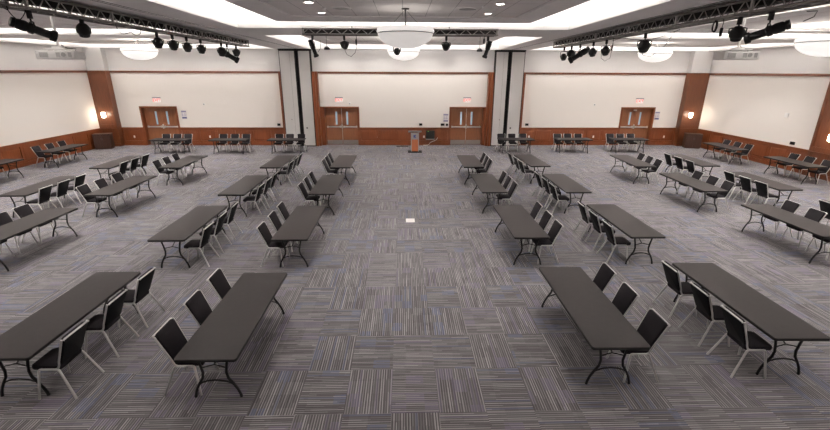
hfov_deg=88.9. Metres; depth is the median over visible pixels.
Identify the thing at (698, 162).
folding table
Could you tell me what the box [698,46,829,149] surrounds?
wall
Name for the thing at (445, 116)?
notice
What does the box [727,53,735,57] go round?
vent
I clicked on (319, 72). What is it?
trim
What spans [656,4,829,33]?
ceiling panel
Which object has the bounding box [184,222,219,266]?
chair
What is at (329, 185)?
folding table
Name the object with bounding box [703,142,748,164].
folding table
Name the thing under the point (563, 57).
stage light
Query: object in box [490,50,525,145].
column
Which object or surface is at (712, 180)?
chair
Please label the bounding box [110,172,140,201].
chair
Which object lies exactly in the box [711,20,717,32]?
coiled cable
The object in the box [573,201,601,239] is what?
chair
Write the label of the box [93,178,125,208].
chair
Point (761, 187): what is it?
chair
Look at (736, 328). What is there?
chair
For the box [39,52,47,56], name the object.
vent
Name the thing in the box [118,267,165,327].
chair
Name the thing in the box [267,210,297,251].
chair
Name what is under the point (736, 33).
stage light
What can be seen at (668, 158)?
chair
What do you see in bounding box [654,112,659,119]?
notice
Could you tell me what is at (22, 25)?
spotlight
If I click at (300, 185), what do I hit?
chair
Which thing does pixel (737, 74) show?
trim
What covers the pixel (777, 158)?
folding table
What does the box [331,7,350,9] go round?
air vent
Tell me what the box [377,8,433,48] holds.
pendant lamp
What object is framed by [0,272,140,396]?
folding table
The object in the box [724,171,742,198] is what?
chair
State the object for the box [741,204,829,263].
folding table
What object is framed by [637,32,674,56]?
stage light
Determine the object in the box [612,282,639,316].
chair
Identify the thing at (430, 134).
equipment box
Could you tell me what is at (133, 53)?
pendant lamp
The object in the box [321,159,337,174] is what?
chair
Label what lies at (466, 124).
door
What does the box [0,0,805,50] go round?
ceiling
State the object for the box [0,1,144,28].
ceiling panel
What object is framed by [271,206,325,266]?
folding table
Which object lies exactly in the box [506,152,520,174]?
chair
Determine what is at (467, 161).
folding table
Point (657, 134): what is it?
trim
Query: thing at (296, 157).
chair
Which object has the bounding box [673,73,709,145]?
trim
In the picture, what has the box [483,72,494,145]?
trim
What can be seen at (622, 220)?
folding table
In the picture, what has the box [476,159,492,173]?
chair
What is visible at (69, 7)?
lighting truss
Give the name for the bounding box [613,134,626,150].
chair
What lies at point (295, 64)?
column
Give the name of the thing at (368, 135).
wainscoting
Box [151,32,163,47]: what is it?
stage light
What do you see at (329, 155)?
chair
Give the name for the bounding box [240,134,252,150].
chair
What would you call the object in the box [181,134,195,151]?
chair
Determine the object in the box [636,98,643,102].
exit sign
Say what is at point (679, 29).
cable
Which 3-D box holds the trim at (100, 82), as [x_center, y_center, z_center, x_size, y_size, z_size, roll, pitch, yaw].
[-17.545,-6.019,24.039,0.990,4.160,0.425,0,19,-2]
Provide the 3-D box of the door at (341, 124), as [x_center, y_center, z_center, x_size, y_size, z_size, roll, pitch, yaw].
[-4.318,-5.279,25.028,2.100,2.230,0.350,0,19,-2]
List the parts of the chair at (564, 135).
backrest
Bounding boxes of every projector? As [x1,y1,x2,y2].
[35,9,85,59]
[713,18,759,59]
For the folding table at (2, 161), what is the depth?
17.06 m
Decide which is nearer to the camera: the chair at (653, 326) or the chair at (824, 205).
the chair at (653, 326)
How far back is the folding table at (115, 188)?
13.09 m
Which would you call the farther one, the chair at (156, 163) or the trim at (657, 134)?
the trim at (657, 134)
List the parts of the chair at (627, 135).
backrest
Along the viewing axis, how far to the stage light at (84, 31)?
7.82 m
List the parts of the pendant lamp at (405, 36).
lamp shade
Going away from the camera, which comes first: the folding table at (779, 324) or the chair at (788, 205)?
the folding table at (779, 324)
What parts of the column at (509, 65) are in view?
panel, panel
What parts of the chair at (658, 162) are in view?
seat, backrest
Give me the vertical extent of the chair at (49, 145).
0.921 m
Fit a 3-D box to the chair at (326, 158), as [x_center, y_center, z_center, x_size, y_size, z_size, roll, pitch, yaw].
[-3.348,-1.920,17.202,0.580,0.921,0.565,0,19,0]
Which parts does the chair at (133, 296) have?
seat, leg, backrest, panel, rail, leg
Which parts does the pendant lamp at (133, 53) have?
lamp shade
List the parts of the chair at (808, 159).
seat, backrest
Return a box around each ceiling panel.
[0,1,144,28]
[22,38,238,43]
[224,0,590,22]
[304,36,503,44]
[569,42,764,46]
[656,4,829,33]
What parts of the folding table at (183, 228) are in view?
leg, leg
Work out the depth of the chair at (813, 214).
10.67 m
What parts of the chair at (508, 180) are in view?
backrest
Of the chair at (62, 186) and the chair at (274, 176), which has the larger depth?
the chair at (274, 176)
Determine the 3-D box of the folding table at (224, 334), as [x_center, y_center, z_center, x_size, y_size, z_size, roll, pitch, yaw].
[-2.671,1.778,6.581,0.790,0.744,2.440,0,19,-1]
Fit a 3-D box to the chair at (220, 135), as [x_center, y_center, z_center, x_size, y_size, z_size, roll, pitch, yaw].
[-10.435,-3.898,22.938,0.565,0.921,0.580,0,19,0]
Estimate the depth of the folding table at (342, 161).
16.81 m
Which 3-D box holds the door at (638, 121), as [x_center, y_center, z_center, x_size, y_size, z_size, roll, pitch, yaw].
[13.226,-5.366,25.505,2.040,2.230,0.350,0,19,-2]
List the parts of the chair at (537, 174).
panel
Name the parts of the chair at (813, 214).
seat, leg, backrest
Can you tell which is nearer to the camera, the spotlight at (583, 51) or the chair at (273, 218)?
the chair at (273, 218)
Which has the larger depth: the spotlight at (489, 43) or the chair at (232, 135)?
the chair at (232, 135)
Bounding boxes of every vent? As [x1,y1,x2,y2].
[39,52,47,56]
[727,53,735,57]
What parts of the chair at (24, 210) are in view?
backrest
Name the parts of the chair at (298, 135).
backrest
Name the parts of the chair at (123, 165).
panel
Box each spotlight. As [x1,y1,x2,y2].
[6,9,57,41]
[225,44,239,62]
[308,35,320,57]
[482,36,491,58]
[568,44,589,63]
[743,11,817,43]
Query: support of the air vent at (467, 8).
attached to the ceiling panel at (422, 11)
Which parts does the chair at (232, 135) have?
backrest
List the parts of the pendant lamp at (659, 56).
lamp shade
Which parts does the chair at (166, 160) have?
backrest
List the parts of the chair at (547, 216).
backrest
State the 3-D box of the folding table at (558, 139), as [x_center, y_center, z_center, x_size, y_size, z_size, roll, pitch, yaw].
[8.625,-3.806,23.171,1.900,0.744,0.790,0,19,-2]
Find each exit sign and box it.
[152,97,159,101]
[335,97,342,101]
[463,97,470,101]
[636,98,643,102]
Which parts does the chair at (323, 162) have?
backrest, seat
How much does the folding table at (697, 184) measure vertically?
0.744 m
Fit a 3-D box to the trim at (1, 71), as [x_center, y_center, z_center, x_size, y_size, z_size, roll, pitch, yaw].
[-17.578,-2.898,8.545,0.050,0.110,31.000,0,19,-2]
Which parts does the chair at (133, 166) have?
panel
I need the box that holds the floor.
[0,144,829,429]
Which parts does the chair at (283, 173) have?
seat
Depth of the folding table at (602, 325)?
6.36 m
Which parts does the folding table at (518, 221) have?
leg, leg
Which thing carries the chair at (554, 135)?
on the floor
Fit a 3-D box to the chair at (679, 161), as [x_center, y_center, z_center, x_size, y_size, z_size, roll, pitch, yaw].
[11.052,-1.954,17.483,0.580,0.921,0.565,-1,19,-3]
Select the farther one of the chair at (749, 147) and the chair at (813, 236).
the chair at (749, 147)
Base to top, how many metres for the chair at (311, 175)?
0.921 m
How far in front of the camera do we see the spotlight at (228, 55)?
14.80 m
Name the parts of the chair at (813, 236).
seat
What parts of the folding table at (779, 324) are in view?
leg, leg, leg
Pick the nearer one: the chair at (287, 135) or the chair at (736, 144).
the chair at (736, 144)
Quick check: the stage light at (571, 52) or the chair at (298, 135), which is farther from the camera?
the chair at (298, 135)
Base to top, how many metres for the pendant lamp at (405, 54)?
0.855 m
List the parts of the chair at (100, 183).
backrest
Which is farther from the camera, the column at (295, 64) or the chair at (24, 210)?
the column at (295, 64)
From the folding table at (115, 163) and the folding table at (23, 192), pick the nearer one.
the folding table at (23, 192)
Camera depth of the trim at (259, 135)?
24.84 m
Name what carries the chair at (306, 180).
on the floor
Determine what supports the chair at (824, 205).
on the floor
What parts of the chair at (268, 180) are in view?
seat, panel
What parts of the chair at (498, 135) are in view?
backrest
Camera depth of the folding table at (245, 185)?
13.26 m
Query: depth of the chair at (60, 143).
20.54 m
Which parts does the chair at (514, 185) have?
seat, backrest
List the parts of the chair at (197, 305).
rail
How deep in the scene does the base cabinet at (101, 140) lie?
23.50 m
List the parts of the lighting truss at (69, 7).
cross frame, cross frame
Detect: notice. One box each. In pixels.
[181,110,186,118]
[443,114,447,121]
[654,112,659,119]
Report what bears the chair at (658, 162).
on the floor
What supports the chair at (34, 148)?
on the floor
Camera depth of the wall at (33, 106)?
20.23 m
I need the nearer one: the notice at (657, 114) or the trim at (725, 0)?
the trim at (725, 0)
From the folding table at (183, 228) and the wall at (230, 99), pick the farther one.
the wall at (230, 99)
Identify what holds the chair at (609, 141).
on the floor
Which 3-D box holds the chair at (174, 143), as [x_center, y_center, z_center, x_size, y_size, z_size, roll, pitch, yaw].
[-12.915,-3.896,22.899,0.565,0.921,0.580,0,19,-1]
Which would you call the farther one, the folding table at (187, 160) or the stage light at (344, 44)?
the folding table at (187, 160)
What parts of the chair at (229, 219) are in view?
seat, panel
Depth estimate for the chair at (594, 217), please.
10.46 m
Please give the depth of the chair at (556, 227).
9.69 m
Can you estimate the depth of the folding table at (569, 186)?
13.66 m
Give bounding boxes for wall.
[0,42,99,146]
[104,48,690,127]
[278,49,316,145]
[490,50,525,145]
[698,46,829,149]
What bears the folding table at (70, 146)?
on the floor
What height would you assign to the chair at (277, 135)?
0.921 m
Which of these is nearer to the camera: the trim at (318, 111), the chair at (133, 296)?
the chair at (133, 296)
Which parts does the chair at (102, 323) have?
leg, seat, leg, backrest, panel, rail, leg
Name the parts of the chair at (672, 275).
leg, panel, backrest, leg, seat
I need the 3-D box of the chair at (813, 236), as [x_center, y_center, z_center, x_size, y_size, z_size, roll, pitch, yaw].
[9.932,0.549,10.098,0.580,0.921,0.565,0,19,-2]
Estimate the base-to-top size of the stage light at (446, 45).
0.382 m
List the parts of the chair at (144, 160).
panel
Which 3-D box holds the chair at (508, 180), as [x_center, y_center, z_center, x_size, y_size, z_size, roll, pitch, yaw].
[2.865,-0.822,14.045,0.580,0.921,0.565,0,19,-2]
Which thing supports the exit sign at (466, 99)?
attached to the wall at (230, 99)
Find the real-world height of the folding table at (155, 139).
0.744 m
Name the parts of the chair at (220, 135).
backrest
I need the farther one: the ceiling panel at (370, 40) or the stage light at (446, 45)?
the ceiling panel at (370, 40)
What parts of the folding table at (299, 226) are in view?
leg, leg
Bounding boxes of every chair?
[0,211,38,253]
[0,240,14,255]
[12,204,57,242]
[26,185,56,209]
[30,146,55,166]
[32,320,104,399]
[44,143,67,163]
[48,179,77,207]
[57,140,79,160]
[65,174,85,203]
[75,184,110,216]
[84,289,138,357]
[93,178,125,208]
[109,161,128,183]
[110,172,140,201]
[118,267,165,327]
[123,157,141,177]
[134,154,153,175]
[151,159,175,184]
[152,317,219,395]
[159,134,174,151]
[161,156,184,180]
[170,134,185,151]
[171,153,192,176]
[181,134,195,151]
[183,289,212,326]
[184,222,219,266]
[199,211,231,252]
[207,268,230,299]
[214,202,242,239]
[217,134,230,150]
[229,134,241,151]
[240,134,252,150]
[243,183,266,215]
[252,177,274,207]
[256,221,289,266]
[261,172,279,200]
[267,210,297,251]
[273,134,285,151]
[276,201,289,220]
[278,160,295,185]
[283,156,299,180]
[284,134,295,151]
[288,153,303,175]
[296,134,306,151]
[297,182,319,205]
[303,177,323,205]
[308,171,327,198]
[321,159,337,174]
[324,156,339,174]
[327,153,342,174]
[471,152,486,173]
[474,156,489,173]
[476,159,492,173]
[488,171,506,199]
[491,176,511,203]
[495,134,506,151]
[496,181,517,203]
[506,134,517,150]
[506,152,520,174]
[511,156,527,179]
[516,134,528,150]
[516,159,533,183]
[522,210,552,251]
[530,201,542,219]
[530,219,563,263]
[532,171,550,199]
[539,177,560,206]
[546,182,569,213]
[551,134,563,150]
[561,134,573,150]
[571,134,583,149]
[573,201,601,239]
[584,210,614,249]
[593,262,616,292]
[596,219,630,263]
[603,134,616,150]
[606,308,670,382]
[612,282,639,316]
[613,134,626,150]
[623,134,636,150]
[624,153,645,175]
[632,156,653,179]
[640,159,663,183]
[652,260,696,317]
[660,153,678,172]
[673,156,689,175]
[676,170,704,198]
[678,282,729,346]
[685,159,703,180]
[689,175,719,204]
[702,180,735,211]
[706,305,771,378]
[711,139,730,157]
[721,142,742,160]
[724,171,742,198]
[731,144,753,163]
[732,175,758,203]
[749,180,777,206]
[758,200,801,236]
[773,153,799,175]
[779,208,827,247]
[788,156,816,179]
[804,160,829,184]
[805,235,829,259]
[818,199,829,224]
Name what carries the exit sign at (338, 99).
attached to the wall at (230, 99)
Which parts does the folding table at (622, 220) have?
leg, leg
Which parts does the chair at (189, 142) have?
backrest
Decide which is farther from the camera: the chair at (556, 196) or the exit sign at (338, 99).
the exit sign at (338, 99)
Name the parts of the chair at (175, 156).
backrest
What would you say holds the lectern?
on the floor
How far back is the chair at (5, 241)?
9.86 m
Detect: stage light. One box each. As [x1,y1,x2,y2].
[74,19,91,37]
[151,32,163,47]
[167,34,178,50]
[182,36,192,51]
[196,39,205,53]
[217,43,226,56]
[232,45,239,56]
[340,35,356,56]
[393,47,400,54]
[442,36,450,50]
[560,47,567,60]
[567,46,575,57]
[588,42,597,56]
[601,39,613,60]
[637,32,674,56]
[728,17,747,41]
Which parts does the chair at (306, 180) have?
backrest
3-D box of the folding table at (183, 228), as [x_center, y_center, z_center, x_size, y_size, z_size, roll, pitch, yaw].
[-5.390,0.499,10.315,0.790,0.744,2.440,0,19,-2]
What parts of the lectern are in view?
frame, plate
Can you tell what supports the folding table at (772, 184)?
on the floor
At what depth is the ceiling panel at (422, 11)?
9.08 m
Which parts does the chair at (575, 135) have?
backrest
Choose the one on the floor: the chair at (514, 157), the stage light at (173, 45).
the chair at (514, 157)
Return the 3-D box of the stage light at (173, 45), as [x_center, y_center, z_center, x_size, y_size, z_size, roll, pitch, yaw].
[-6.325,-4.510,11.052,0.241,0.396,0.240,0,19,-2]
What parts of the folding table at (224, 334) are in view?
leg, leg, leg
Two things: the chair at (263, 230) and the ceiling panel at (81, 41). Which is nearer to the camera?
the chair at (263, 230)
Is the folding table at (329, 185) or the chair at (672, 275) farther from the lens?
the folding table at (329, 185)
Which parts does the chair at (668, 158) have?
panel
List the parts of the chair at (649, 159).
backrest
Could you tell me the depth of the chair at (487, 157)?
17.19 m
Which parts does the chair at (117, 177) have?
backrest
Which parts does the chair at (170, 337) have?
rail, backrest, leg, seat, leg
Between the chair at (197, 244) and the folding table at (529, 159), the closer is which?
the chair at (197, 244)
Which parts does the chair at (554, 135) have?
backrest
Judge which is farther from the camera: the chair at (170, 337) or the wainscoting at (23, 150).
the wainscoting at (23, 150)
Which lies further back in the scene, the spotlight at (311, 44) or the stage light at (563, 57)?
the stage light at (563, 57)
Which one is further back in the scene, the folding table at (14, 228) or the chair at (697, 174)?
the chair at (697, 174)
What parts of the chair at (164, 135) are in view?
backrest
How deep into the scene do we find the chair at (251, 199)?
12.85 m
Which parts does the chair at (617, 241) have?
panel, leg, seat, leg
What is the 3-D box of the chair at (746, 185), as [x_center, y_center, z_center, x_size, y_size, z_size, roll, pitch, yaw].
[11.234,-0.843,14.215,0.580,0.921,0.565,-1,19,-2]
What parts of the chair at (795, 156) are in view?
seat, backrest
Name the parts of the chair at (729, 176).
panel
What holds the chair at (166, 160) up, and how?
on the floor
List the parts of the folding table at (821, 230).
leg, leg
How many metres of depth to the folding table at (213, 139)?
22.32 m
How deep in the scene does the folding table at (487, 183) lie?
13.62 m
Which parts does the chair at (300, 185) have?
backrest, seat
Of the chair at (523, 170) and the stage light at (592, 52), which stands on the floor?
the chair at (523, 170)
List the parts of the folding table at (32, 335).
leg, leg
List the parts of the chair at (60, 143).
backrest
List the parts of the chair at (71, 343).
leg, seat, leg, backrest, panel, rail, leg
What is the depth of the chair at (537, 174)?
14.52 m
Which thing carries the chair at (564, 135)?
on the floor
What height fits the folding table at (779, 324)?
0.744 m
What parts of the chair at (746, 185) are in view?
panel, seat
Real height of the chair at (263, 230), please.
0.921 m
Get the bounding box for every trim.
[0,70,87,72]
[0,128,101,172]
[82,48,108,70]
[87,70,124,145]
[92,0,295,48]
[109,71,686,74]
[121,127,145,144]
[180,127,284,144]
[278,71,286,145]
[311,71,324,145]
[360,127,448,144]
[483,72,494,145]
[511,0,733,49]
[518,72,525,145]
[520,128,618,144]
[649,128,675,144]
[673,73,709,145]
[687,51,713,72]
[697,129,807,172]
[709,73,829,76]
[801,82,829,181]
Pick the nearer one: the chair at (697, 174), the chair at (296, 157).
the chair at (697, 174)
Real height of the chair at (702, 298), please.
0.921 m
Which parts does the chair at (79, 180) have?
panel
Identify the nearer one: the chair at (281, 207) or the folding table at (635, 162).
the chair at (281, 207)
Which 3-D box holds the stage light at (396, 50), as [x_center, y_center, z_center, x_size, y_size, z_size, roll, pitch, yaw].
[-0.494,-4.638,11.573,0.187,0.501,0.191,-15,24,-38]
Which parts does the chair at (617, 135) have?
backrest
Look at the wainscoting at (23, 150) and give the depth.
20.09 m
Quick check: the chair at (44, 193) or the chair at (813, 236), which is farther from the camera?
the chair at (44, 193)
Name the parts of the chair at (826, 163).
seat, backrest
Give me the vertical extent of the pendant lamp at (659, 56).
0.845 m
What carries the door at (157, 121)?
in the wall at (230, 99)
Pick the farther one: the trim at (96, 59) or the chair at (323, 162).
the trim at (96, 59)
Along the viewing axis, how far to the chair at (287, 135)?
23.14 m
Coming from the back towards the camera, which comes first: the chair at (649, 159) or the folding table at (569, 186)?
the chair at (649, 159)
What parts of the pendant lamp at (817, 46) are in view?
lamp shade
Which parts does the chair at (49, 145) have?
backrest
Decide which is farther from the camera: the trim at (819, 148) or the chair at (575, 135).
the chair at (575, 135)
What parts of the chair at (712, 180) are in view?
backrest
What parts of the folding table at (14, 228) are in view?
leg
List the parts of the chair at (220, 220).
seat, leg, panel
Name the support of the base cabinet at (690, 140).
on the floor
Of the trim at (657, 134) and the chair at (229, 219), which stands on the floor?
the chair at (229, 219)
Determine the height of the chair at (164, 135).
0.921 m
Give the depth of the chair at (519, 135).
23.61 m
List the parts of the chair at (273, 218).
backrest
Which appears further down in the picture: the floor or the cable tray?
the floor
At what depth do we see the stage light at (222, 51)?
14.14 m
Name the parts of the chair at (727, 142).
backrest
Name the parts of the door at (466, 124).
kick plate, kick plate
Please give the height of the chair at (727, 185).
0.921 m
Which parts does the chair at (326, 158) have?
backrest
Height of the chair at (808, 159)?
0.921 m
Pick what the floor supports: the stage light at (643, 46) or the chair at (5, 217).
the chair at (5, 217)
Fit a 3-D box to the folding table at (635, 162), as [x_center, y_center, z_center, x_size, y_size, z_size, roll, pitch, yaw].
[8.965,-1.920,17.620,0.790,0.744,2.440,0,19,0]
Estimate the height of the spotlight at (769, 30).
0.455 m
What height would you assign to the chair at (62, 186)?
0.921 m
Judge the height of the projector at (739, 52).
0.970 m
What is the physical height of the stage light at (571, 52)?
0.425 m
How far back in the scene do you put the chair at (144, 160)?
17.34 m
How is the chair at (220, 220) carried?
on the floor
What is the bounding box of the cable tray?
[304,29,495,33]
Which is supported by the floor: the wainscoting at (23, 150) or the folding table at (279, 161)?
the folding table at (279, 161)
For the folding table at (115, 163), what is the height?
0.744 m
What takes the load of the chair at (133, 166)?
on the floor
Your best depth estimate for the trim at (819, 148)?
17.55 m
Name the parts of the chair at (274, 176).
panel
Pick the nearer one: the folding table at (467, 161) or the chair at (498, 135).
the folding table at (467, 161)
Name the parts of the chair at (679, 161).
panel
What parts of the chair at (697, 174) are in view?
backrest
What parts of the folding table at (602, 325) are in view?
leg, leg, leg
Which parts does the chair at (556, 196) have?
panel, seat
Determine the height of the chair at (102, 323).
0.921 m
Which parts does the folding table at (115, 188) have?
leg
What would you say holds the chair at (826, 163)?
on the floor
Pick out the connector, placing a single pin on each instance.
(721, 29)
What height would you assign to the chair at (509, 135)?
0.921 m
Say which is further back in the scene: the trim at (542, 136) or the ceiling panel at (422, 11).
the trim at (542, 136)
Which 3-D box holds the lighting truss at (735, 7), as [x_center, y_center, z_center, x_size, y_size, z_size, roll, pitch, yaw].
[5.450,-3.963,8.584,0.325,0.270,16.525,0,19,0]
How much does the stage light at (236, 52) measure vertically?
0.401 m
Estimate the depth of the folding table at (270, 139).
22.40 m
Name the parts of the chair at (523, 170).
panel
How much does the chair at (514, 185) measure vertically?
0.921 m
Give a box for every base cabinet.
[91,133,114,148]
[682,133,703,148]
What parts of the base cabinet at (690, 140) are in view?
door, door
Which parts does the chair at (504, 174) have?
backrest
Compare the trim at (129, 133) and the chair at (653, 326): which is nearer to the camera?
the chair at (653, 326)
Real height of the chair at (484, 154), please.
0.921 m
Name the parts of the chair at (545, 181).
panel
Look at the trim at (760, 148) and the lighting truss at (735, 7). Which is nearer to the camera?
the lighting truss at (735, 7)
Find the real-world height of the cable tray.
0.110 m
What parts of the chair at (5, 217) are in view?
backrest, leg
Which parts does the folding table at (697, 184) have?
leg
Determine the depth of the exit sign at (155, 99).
24.09 m
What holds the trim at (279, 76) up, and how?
attached to the wall at (230, 99)
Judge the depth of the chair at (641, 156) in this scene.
18.02 m
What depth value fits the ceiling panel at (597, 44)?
20.18 m
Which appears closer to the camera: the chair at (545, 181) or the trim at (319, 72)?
the chair at (545, 181)
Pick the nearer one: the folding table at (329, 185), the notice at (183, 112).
the folding table at (329, 185)
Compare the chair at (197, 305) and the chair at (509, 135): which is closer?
the chair at (197, 305)
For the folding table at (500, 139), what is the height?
0.744 m
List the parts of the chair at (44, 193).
seat, panel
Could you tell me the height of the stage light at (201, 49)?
0.418 m
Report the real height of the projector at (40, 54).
1.030 m
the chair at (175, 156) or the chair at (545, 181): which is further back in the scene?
the chair at (175, 156)
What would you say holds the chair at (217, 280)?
on the floor
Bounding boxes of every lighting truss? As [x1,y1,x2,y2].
[0,0,248,46]
[302,26,498,36]
[553,0,829,47]
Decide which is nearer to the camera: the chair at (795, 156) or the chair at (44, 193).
the chair at (44, 193)
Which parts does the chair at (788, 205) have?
seat, backrest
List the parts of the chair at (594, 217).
panel, seat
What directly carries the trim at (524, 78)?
attached to the wall at (230, 99)
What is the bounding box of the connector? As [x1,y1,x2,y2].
[719,19,723,35]
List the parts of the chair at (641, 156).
backrest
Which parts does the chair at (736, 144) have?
backrest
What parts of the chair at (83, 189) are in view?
backrest, seat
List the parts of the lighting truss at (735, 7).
cross frame, cross frame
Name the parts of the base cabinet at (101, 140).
door, door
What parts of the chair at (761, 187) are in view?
panel, seat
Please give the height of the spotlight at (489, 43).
0.574 m
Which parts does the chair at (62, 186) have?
seat, panel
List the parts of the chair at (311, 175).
backrest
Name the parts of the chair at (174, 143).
backrest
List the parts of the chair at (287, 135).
backrest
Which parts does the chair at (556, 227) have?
seat, leg, backrest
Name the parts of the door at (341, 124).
kick plate, kick plate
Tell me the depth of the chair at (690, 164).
16.69 m
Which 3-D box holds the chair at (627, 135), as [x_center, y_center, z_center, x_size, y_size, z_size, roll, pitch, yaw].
[12.141,-4.064,23.713,0.565,0.921,0.580,0,19,-1]
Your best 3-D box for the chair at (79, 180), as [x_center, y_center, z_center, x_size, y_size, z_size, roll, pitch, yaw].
[-11.273,-0.883,14.048,0.580,0.921,0.565,0,19,-2]
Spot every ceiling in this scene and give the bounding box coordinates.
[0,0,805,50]
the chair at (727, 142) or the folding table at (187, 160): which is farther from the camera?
the chair at (727, 142)
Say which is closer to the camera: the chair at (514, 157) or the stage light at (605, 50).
the stage light at (605, 50)
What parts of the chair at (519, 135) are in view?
backrest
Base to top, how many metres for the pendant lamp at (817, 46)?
0.830 m
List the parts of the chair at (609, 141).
backrest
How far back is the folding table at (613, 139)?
22.96 m
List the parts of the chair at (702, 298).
leg, rail, panel, backrest, leg, seat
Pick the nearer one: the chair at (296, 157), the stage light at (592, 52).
the stage light at (592, 52)
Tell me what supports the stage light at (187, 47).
hanging from the lighting truss at (69, 7)
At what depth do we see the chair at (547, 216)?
10.36 m
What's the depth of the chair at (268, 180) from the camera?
13.59 m
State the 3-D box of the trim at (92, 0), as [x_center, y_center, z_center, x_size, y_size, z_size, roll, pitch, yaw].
[-5.664,-4.422,9.375,0.111,0.011,28.912,-1,19,-3]
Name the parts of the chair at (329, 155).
backrest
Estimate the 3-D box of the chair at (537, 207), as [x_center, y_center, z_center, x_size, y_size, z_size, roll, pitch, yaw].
[3.007,0.135,11.230,0.580,0.921,0.565,0,19,-1]
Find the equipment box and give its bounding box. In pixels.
[426,130,434,139]
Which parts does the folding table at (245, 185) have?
leg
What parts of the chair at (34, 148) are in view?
backrest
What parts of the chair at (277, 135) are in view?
backrest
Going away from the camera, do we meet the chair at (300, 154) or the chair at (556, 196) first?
the chair at (556, 196)
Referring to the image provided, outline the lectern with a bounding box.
[408,131,421,152]
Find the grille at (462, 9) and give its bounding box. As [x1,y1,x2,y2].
[459,8,475,10]
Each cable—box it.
[6,6,25,19]
[613,29,679,40]
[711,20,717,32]
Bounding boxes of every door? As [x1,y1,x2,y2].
[139,106,181,144]
[323,107,359,144]
[448,107,484,144]
[616,107,655,144]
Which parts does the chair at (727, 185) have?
seat, backrest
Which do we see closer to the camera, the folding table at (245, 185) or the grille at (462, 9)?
the grille at (462, 9)
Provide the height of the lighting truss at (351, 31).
0.240 m
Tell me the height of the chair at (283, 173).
0.921 m
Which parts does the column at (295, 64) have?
panel, panel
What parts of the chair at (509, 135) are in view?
backrest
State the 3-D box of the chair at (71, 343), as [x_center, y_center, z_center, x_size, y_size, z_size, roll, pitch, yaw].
[-4.799,1.952,5.777,0.580,0.921,0.565,0,19,-1]
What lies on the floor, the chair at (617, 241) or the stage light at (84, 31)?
the chair at (617, 241)
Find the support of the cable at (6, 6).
hanging from the lighting truss at (69, 7)
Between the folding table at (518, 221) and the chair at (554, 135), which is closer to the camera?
the folding table at (518, 221)
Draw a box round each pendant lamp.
[120,39,157,59]
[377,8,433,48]
[388,49,419,59]
[637,42,672,61]
[793,29,829,56]
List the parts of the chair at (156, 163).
backrest, seat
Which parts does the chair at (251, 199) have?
seat, panel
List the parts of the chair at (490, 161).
seat, backrest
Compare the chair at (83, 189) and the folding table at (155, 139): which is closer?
the chair at (83, 189)
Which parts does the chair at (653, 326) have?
leg, seat, leg, backrest, rail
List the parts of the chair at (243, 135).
backrest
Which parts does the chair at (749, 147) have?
backrest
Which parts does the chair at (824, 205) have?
panel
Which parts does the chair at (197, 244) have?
leg, seat, leg, panel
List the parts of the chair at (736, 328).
leg, rail, panel, backrest, leg, seat, leg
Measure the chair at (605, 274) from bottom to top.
0.921 m
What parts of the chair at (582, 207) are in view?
panel, seat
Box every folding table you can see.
[0,159,23,177]
[0,176,82,217]
[0,208,77,270]
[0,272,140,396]
[35,144,87,167]
[84,176,156,216]
[89,156,146,182]
[147,206,226,267]
[148,138,191,153]
[159,155,207,185]
[174,272,286,397]
[208,138,248,153]
[218,175,268,216]
[260,155,295,184]
[267,138,305,151]
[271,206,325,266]
[308,175,344,214]
[330,155,356,184]
[457,155,483,184]
[470,174,507,213]
[493,204,549,264]
[497,138,534,152]
[514,154,550,183]
[539,267,650,384]
[542,174,591,213]
[554,138,592,152]
[586,204,665,263]
[609,138,649,152]
[609,155,655,183]
[659,173,727,211]
[665,154,719,176]
[672,263,829,374]
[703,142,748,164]
[724,172,802,205]
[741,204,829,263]
[763,156,827,183]
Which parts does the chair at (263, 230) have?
backrest, leg, seat, leg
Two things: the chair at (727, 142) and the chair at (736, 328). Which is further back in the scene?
the chair at (727, 142)
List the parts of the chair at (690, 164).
panel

